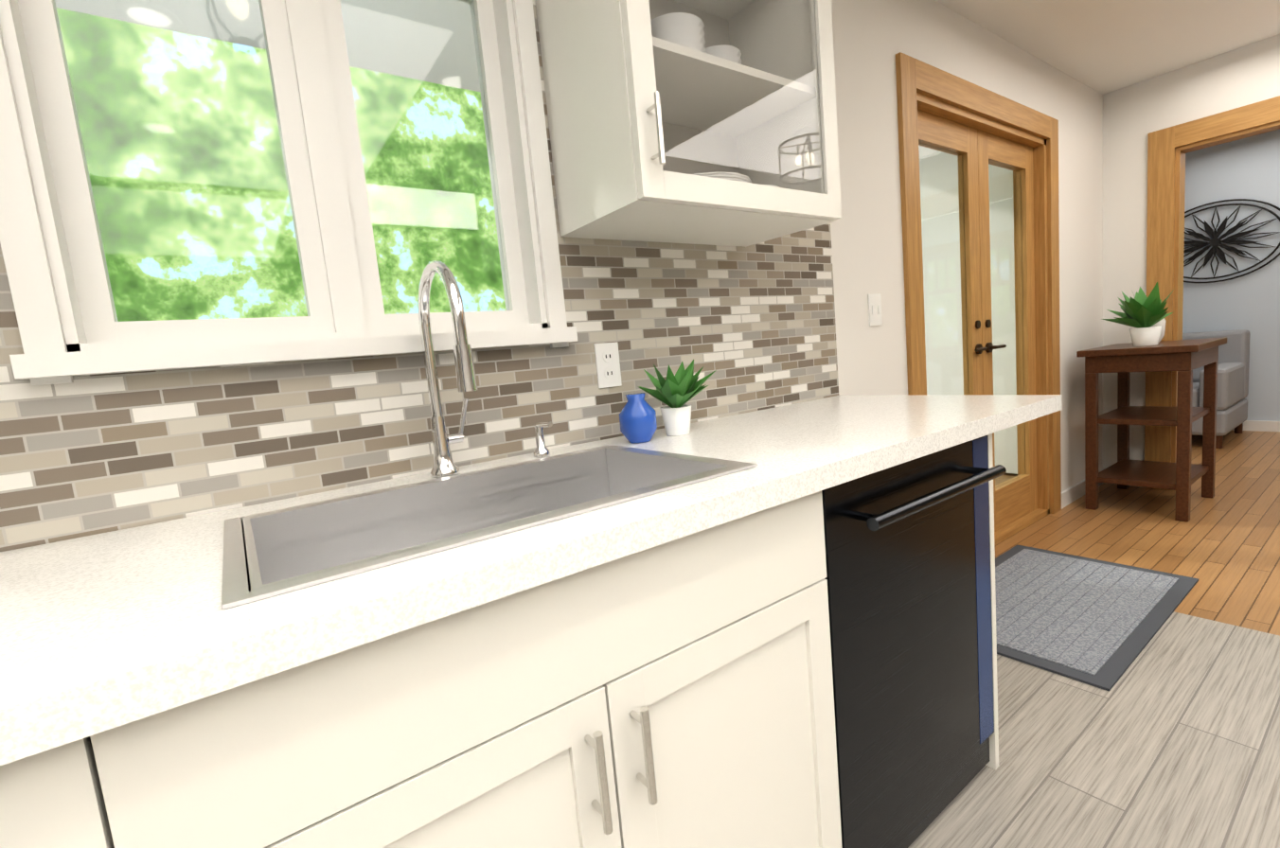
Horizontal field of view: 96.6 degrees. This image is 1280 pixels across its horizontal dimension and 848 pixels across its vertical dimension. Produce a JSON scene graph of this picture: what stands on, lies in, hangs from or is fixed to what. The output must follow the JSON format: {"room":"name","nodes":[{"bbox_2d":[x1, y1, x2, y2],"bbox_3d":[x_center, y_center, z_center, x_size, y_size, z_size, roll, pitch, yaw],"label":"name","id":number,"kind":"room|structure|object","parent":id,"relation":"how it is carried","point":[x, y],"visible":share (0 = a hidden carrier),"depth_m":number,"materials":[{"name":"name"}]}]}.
{"room":"kitchen","nodes":[
{"label":"kitchen","id":0,"kind":"room"},
{"bbox_2d":[54,0,1279,158],"bbox_3d":[2.205,-1.643,0.204,10.320,0.100,7.650,-10,8,-35],"label":"ceiling","id":1,"kind":"structure","parent":0,"point":[1103,46],"depth_m":2.56,"materials":[{"name":"white paint"}]},
{"bbox_2d":[830,0,1102,492],"bbox_3d":[-0.081,-0.296,1.582,7.740,2.460,0.150,-10,8,-35],"label":"wall","id":2,"kind":"structure","parent":0,"point":[872,39],"depth_m":2.28,"materials":[{"name":"white paint"}]},
{"bbox_2d":[0,0,577,385],"bbox_3d":[-0.633,-0.583,1.138,0.950,0.920,0.200,-10,8,-35],"label":"window","id":3,"kind":"structure","parent":2,"relation":"in","point":[306,47],"depth_m":1.11,"materials":[{"name":"white wood"}]},
{"bbox_2d":[0,0,838,551],"bbox_3d":[-1.113,-0.556,0.725,4.375,1.560,0.008,-10,8,-35],"label":"tile backsplash","id":4,"kind":"structure","parent":2,"relation":"attached to","point":[754,326],"depth_m":1.19,"materials":[{"name":"tile"}]},
{"bbox_2d":[593,342,622,388],"bbox_3d":[-0.082,-0.154,1.481,0.070,0.114,0.007,-10,8,-35],"label":"electrical outlet plate","id":5,"kind":"object","parent":4,"relation":"attached to","point":[608,364],"depth_m":1.48,"materials":[{"name":"white plastic"}]},
{"bbox_2d":[535,0,841,247],"bbox_3d":[0.126,-0.979,1.373,0.647,0.980,0.358,-10,8,-35],"label":"upper cabinet","id":6,"kind":"object","parent":2,"relation":"attached to","point":[644,125],"visible":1,"depth_m":1.21,"materials":[{"name":"white wood"}]},
{"bbox_2d":[650,12,741,64],"bbox_3d":[0.133,-0.879,1.394,0.294,0.104,0.148,-12,9,-44],"label":"bowls","id":7,"kind":"object","parent":6,"relation":"in","point":[684,41],"depth_m":1.28,"materials":[{"name":"white ceramic"}]},
{"bbox_2d":[692,171,774,186],"bbox_3d":[0.151,-0.547,1.410,0.246,0.075,0.246,1,9,42],"label":"plate","id":8,"kind":"object","parent":6,"relation":"in","point":[731,174],"depth_m":1.30,"materials":[{"name":"white ceramic"}]},
{"bbox_2d":[867,293,882,326],"bbox_3d":[0.903,-0.439,2.187,0.080,0.120,0.009,-10,8,-35],"label":"light switch","id":9,"kind":"object","parent":2,"relation":"attached to","point":[874,300],"depth_m":2.18,"materials":[{"name":"white plastic"}]},
{"bbox_2d":[895,52,1061,546],"bbox_3d":[1.686,-0.465,2.838,1.580,2.180,0.170,-10,8,-35],"label":"french door","id":10,"kind":"structure","parent":2,"relation":"attached to","point":[976,130],"depth_m":2.84,"materials":[{"name":"brown wood"}]},
{"bbox_2d":[1061,469,1106,508],"bbox_3d":[2.779,0.403,3.581,0.790,0.090,0.015,-10,8,-35],"label":"baseboard","id":11,"kind":"structure","parent":2,"relation":"attached to","point":[1073,493],"depth_m":3.48,"materials":[{"name":"white wood"}]},
{"bbox_2d":[907,430,1279,847],"bbox_3d":[2.402,0.975,0.444,10.070,0.250,7.300,-10,8,-35],"label":"floor","id":12,"kind":"structure","parent":0,"point":[1170,738],"depth_m":1.61,"materials":[{"name":"beige wood"}]},
{"bbox_2d":[0,690,272,847],"bbox_3d":[-0.722,0.675,0.657,0.459,0.870,0.646,-10,8,-35],"label":"base cabinet","id":13,"kind":"object","parent":12,"relation":"on","point":[187,778],"depth_m":0.47,"materials":[{"name":"white wood"}]},
{"bbox_2d":[0,394,1062,773],"bbox_3d":[-0.083,0.107,1.074,2.503,0.040,0.677,-10,8,-35],"label":"countertop","id":14,"kind":"structure","parent":13,"relation":"on","point":[101,634],"depth_m":0.67,"materials":[{"name":"white stone"}]},
{"bbox_2d":[417,260,552,477],"bbox_3d":[-0.280,-0.111,1.133,0.266,0.411,0.245,-10,8,-35],"label":"gooseneck faucet","id":15,"kind":"object","parent":14,"relation":"on","point":[444,465],"visible":1,"depth_m":1.13,"materials":[{"name":"silver metal"}]},
{"bbox_2d":[221,444,757,609],"bbox_3d":[-0.225,0.213,0.953,0.740,0.207,0.460,-10,8,-35],"label":"undermount sink","id":16,"kind":"object","parent":14,"relation":"in","point":[270,554],"visible":0.31,"depth_m":1.02,"materials":[{"name":"silver metal"}]},
{"bbox_2d":[619,392,657,443],"bbox_3d":[-0.005,-0.015,1.372,0.090,0.115,0.088,-10,8,-35],"label":"vase","id":17,"kind":"object","parent":14,"relation":"on","point":[637,419],"visible":1,"depth_m":1.34,"materials":[{"name":"blue ceramic"}]},
{"bbox_2d":[639,359,716,435],"bbox_3d":[0.088,-0.069,1.462,0.194,0.184,0.212,-10,8,-35],"label":"potted plant","id":18,"kind":"object","parent":14,"relation":"on","point":[678,390],"visible":1,"depth_m":1.42,"materials":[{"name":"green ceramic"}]},
{"bbox_2d":[821,435,1006,847],"bbox_3d":[0.445,0.480,1.431,0.618,0.862,0.672,-10,8,-35],"label":"dishwasher","id":19,"kind":"object","parent":12,"relation":"on","point":[907,544],"visible":0.56,"depth_m":1.17,"materials":[{"name":"black metal"}]},
{"bbox_2d":[995,545,1198,691],"bbox_3d":[1.645,0.697,2.279,1.100,0.015,0.660,-10,8,-35],"label":"doormat","id":20,"kind":"object","parent":12,"relation":"on","point":[1096,623],"visible":0.67,"depth_m":2.15,"materials":[{"name":"grey fabric"}]},
{"bbox_2d":[1076,337,1226,521],"bbox_3d":[2.934,0.005,3.276,0.680,0.920,0.500,-10,8,-35],"label":"console table","id":21,"kind":"object","parent":12,"relation":"on","point":[1182,473],"visible":1,"depth_m":3.20,"materials":[{"name":"brown wood"}]},
{"bbox_2d":[1102,282,1173,346],"bbox_3d":[2.777,-0.610,3.196,0.406,0.340,0.340,-10,8,-35],"label":"potted plant","id":22,"kind":"object","parent":21,"relation":"on","point":[1143,314],"visible":1,"depth_m":3.10,"materials":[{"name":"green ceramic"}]},
{"bbox_2d":[1152,318,1166,342],"bbox_3d":[2.991,-0.604,3.324,0.110,0.260,0.107,-10,8,-35],"label":"vase","id":23,"kind":"object","parent":21,"relation":"on","point":[1163,322],"visible":0.12,"depth_m":3.28,"materials":[{"name":"white ceramic"}]},
{"bbox_2d":[1182,329,1250,448],"bbox_3d":[4.578,-0.316,4.893,0.880,0.880,0.780,-10,8,-35],"label":"armchair","id":24,"kind":"object","parent":12,"relation":"on","point":[1233,380],"visible":0.42,"depth_m":4.60,"materials":[{"name":"grey fabric"}]},
{"bbox_2d":[919,34,1279,474],"bbox_3d":[4.408,-0.741,1.810,0.120,2.460,7.300,-10,8,-35],"label":"wall","id":25,"kind":"structure","parent":0,"point":[1134,115],"depth_m":3.62,"materials":[{"name":"white paint"}]},
{"bbox_2d":[1144,95,1279,489],"bbox_3d":[4.141,-0.606,2.216,0.160,2.150,3.300,-10,8,-35],"label":"door frame","id":26,"kind":"structure","parent":25,"relation":"attached to","point":[1169,148],"depth_m":3.38,"materials":[{"name":"brown wood"}]},
{"bbox_2d":[1182,129,1279,421],"bbox_3d":[6.350,-1.093,3.289,0.150,2.460,7.450,-10,8,-35],"label":"wall","id":27,"kind":"structure","parent":0,"point":[1248,168],"depth_m":4.84,"materials":[{"name":"white paint"}]},
{"bbox_2d":[1183,198,1279,283],"bbox_3d":[4.973,-1.571,4.931,0.033,0.684,0.894,-10,8,-35],"label":"art","id":28,"kind":"object","parent":27,"relation":"attached to","point":[1215,242],"visible":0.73,"depth_m":4.89,"materials":[{"name":"black metal"}]},
{"bbox_2d":[1232,420,1279,431],"bbox_3d":[6.436,0.093,3.317,0.015,0.090,7.300,-10,8,-35],"label":"baseboard","id":29,"kind":"structure","parent":27,"relation":"attached to","point":[1248,425],"depth_m":4.87,"materials":[{"name":"white wood"}]},
{"label":"outside","id":30,"kind":"structure","parent":0,"visible":0},
{"bbox_2d":[56,7,505,321],"bbox_3d":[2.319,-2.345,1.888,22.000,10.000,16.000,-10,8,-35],"label":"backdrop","id":31,"kind":"structure","parent":30,"point":[401,189],"depth_m":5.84,"materials":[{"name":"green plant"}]},
{"bbox_2d":[995,473,1017,485],"bbox_3d":[0.969,0.148,4.220,3.800,1.180,2.840,-10,8,-35],"label":"deck","id":32,"kind":"object","parent":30,"point":[1004,477],"depth_m":4.23,"materials":[{"name":"brown wood"}]}
]}

